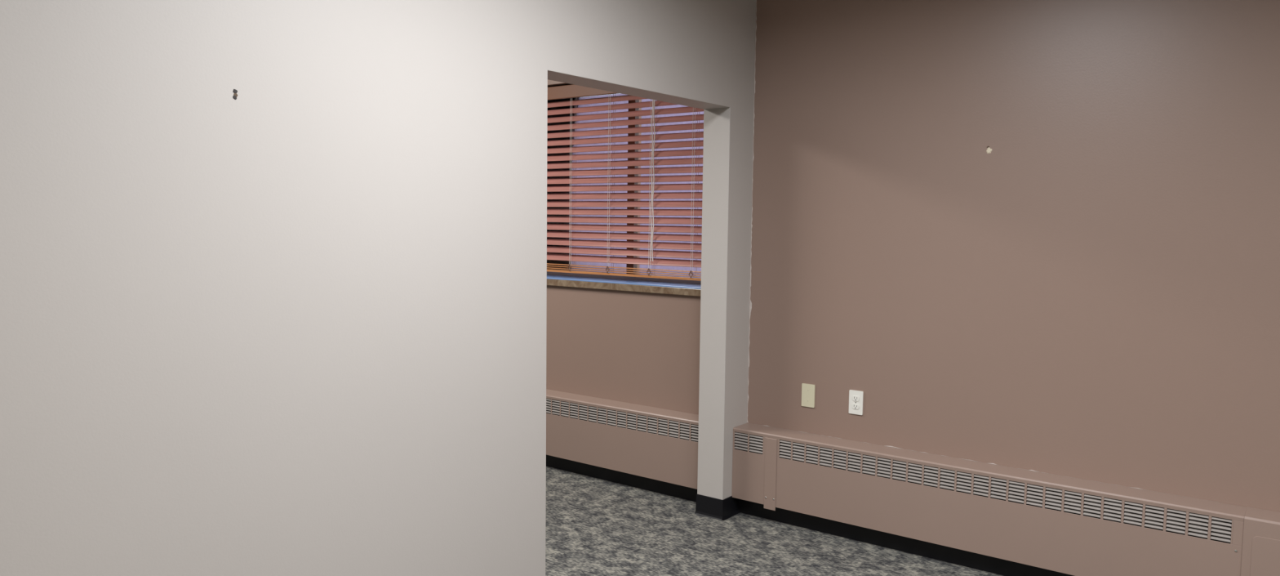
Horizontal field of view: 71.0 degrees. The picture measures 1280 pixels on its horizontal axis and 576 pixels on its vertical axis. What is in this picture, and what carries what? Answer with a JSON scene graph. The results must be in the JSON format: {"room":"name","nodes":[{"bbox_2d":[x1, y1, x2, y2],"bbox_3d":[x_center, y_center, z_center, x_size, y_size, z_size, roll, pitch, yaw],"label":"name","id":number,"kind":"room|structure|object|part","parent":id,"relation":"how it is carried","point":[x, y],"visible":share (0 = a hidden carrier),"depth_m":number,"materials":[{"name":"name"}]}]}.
{"room":"empty office room","nodes":[
{"label":"empty office room","id":0,"kind":"room"},
{"bbox_2d":[0,0,755,575],"bbox_3d":[-1.373,-0.056,2.175,0.154,2.750,6.200,4,5,37],"label":"wall","id":1,"kind":"structure","parent":0,"point":[295,324],"depth_m":2.58,"materials":[{"name":"grey paint"}]},
{"bbox_2d":[232,88,238,99],"bbox_3d":[-1.079,-0.516,2.393,0.001,0.028,0.015,4,5,37],"label":"wall anchor","id":2,"kind":"object","parent":1,"relation":"attached to","point":[235,95],"visible":1,"depth_m":2.39,"materials":[{"name":"grey metal"}]},
{"bbox_2d":[694,493,740,519],"bbox_3d":[-1.411,1.265,2.248,0.178,0.103,6.130,4,5,37],"label":"baseboard","id":3,"kind":"structure","parent":1,"relation":"attached to","point":[725,508],"depth_m":4.55,"materials":[{"name":"black plastic"}]},
{"bbox_2d":[545,466,1002,575],"bbox_3d":[-0.966,1.387,2.055,9.500,0.100,6.650,4,5,37],"label":"floor","id":4,"kind":"structure","parent":0,"point":[594,526],"depth_m":4.17,"materials":[{"name":"grey carpet"}]},
{"bbox_2d":[546,0,1279,511],"bbox_3d":[0.970,-0.202,4.458,9.500,2.750,0.280,4,5,37],"label":"wall","id":5,"kind":"structure","parent":0,"point":[1093,294],"depth_m":3.82,"materials":[{"name":"brown paint"}]},
{"bbox_2d":[546,388,698,502],"bbox_3d":[-1.221,0.810,5.934,4.045,0.456,0.140,4,5,37],"label":"baseboard heater","id":6,"kind":"object","parent":5,"relation":"attached to","point":[646,447],"visible":0.23,"depth_m":5.02,"materials":[{"name":"brown metal"}]},
{"bbox_2d":[546,274,701,296],"bbox_3d":[-0.323,-0.034,5.393,1.995,0.047,0.222,4,5,37],"label":"window sill","id":7,"kind":"structure","parent":5,"relation":"attached to","point":[642,286],"depth_m":5.11,"materials":[{"name":"stone"}]},
{"bbox_2d":[546,93,703,284],"bbox_3d":[-0.230,-0.637,5.447,1.950,1.160,0.060,4,5,37],"label":"window","id":8,"kind":"structure","parent":5,"relation":"in","point":[632,265],"depth_m":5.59,"materials":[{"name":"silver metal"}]},
{"bbox_2d":[546,84,703,280],"bbox_3d":[-0.326,-0.645,5.317,1.926,1.121,0.065,4,5,37],"label":"blind","id":9,"kind":"object","parent":8,"relation":"attached to","point":[569,91],"visible":0.46,"depth_m":5.14,"materials":[{"name":"brown wood"}]},
{"bbox_3d":[-0.331,-0.111,5.359,1.923,0.049,0.045,4,5,37],"label":"rail","id":10,"kind":"part","parent":9,"relation":"part of","materials":[{"name":"brown wood"}]},
{"bbox_2d":[801,382,815,407],"bbox_3d":[0.831,0.531,4.433,0.070,0.114,0.007,4,5,37],"label":"blank wall plate","id":11,"kind":"object","parent":5,"relation":"attached to","point":[808,390],"visible":1,"depth_m":4.43,"materials":[{"name":"beige plastic"}]},
{"bbox_2d":[848,389,863,414],"bbox_3d":[1.030,0.546,4.280,0.070,0.114,0.008,4,5,37],"label":"duplex outlet","id":12,"kind":"object","parent":5,"relation":"attached to","point":[855,397],"visible":1,"depth_m":4.28,"materials":[{"name":"white plastic"}]},
{"bbox_2d":[746,0,1178,495],"bbox_3d":[1.391,-0.378,3.947,2.068,2.276,0.001,4,5,37],"label":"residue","id":13,"kind":"structure","parent":5,"relation":"attached to","point":[750,302],"depth_m":4.56,"materials":[{"name":"brown paint"}]},
{"bbox_2d":[986,146,991,153],"bbox_3d":[1.498,-0.593,3.850,0.025,0.032,0.003,4,5,37],"label":"wall anchor","id":14,"kind":"object","parent":5,"relation":"attached to","point":[988,150],"visible":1,"depth_m":3.85,"materials":[{"name":"beige plastic"}]},
{"bbox_2d":[731,422,1279,575],"bbox_3d":[1.566,1.004,3.814,2.660,0.458,0.148,4,5,37],"label":"baseboard heater","id":15,"kind":"object","parent":5,"relation":"attached to","point":[990,517],"visible":1,"depth_m":3.81,"materials":[{"name":"brown metal"}]},
{"bbox_3d":[2.328,1.016,3.142,0.315,0.235,0.005,4,5,37],"label":"access door","id":16,"kind":"part","parent":15,"relation":"part of","materials":[{"name":"brown metal"}]}
]}

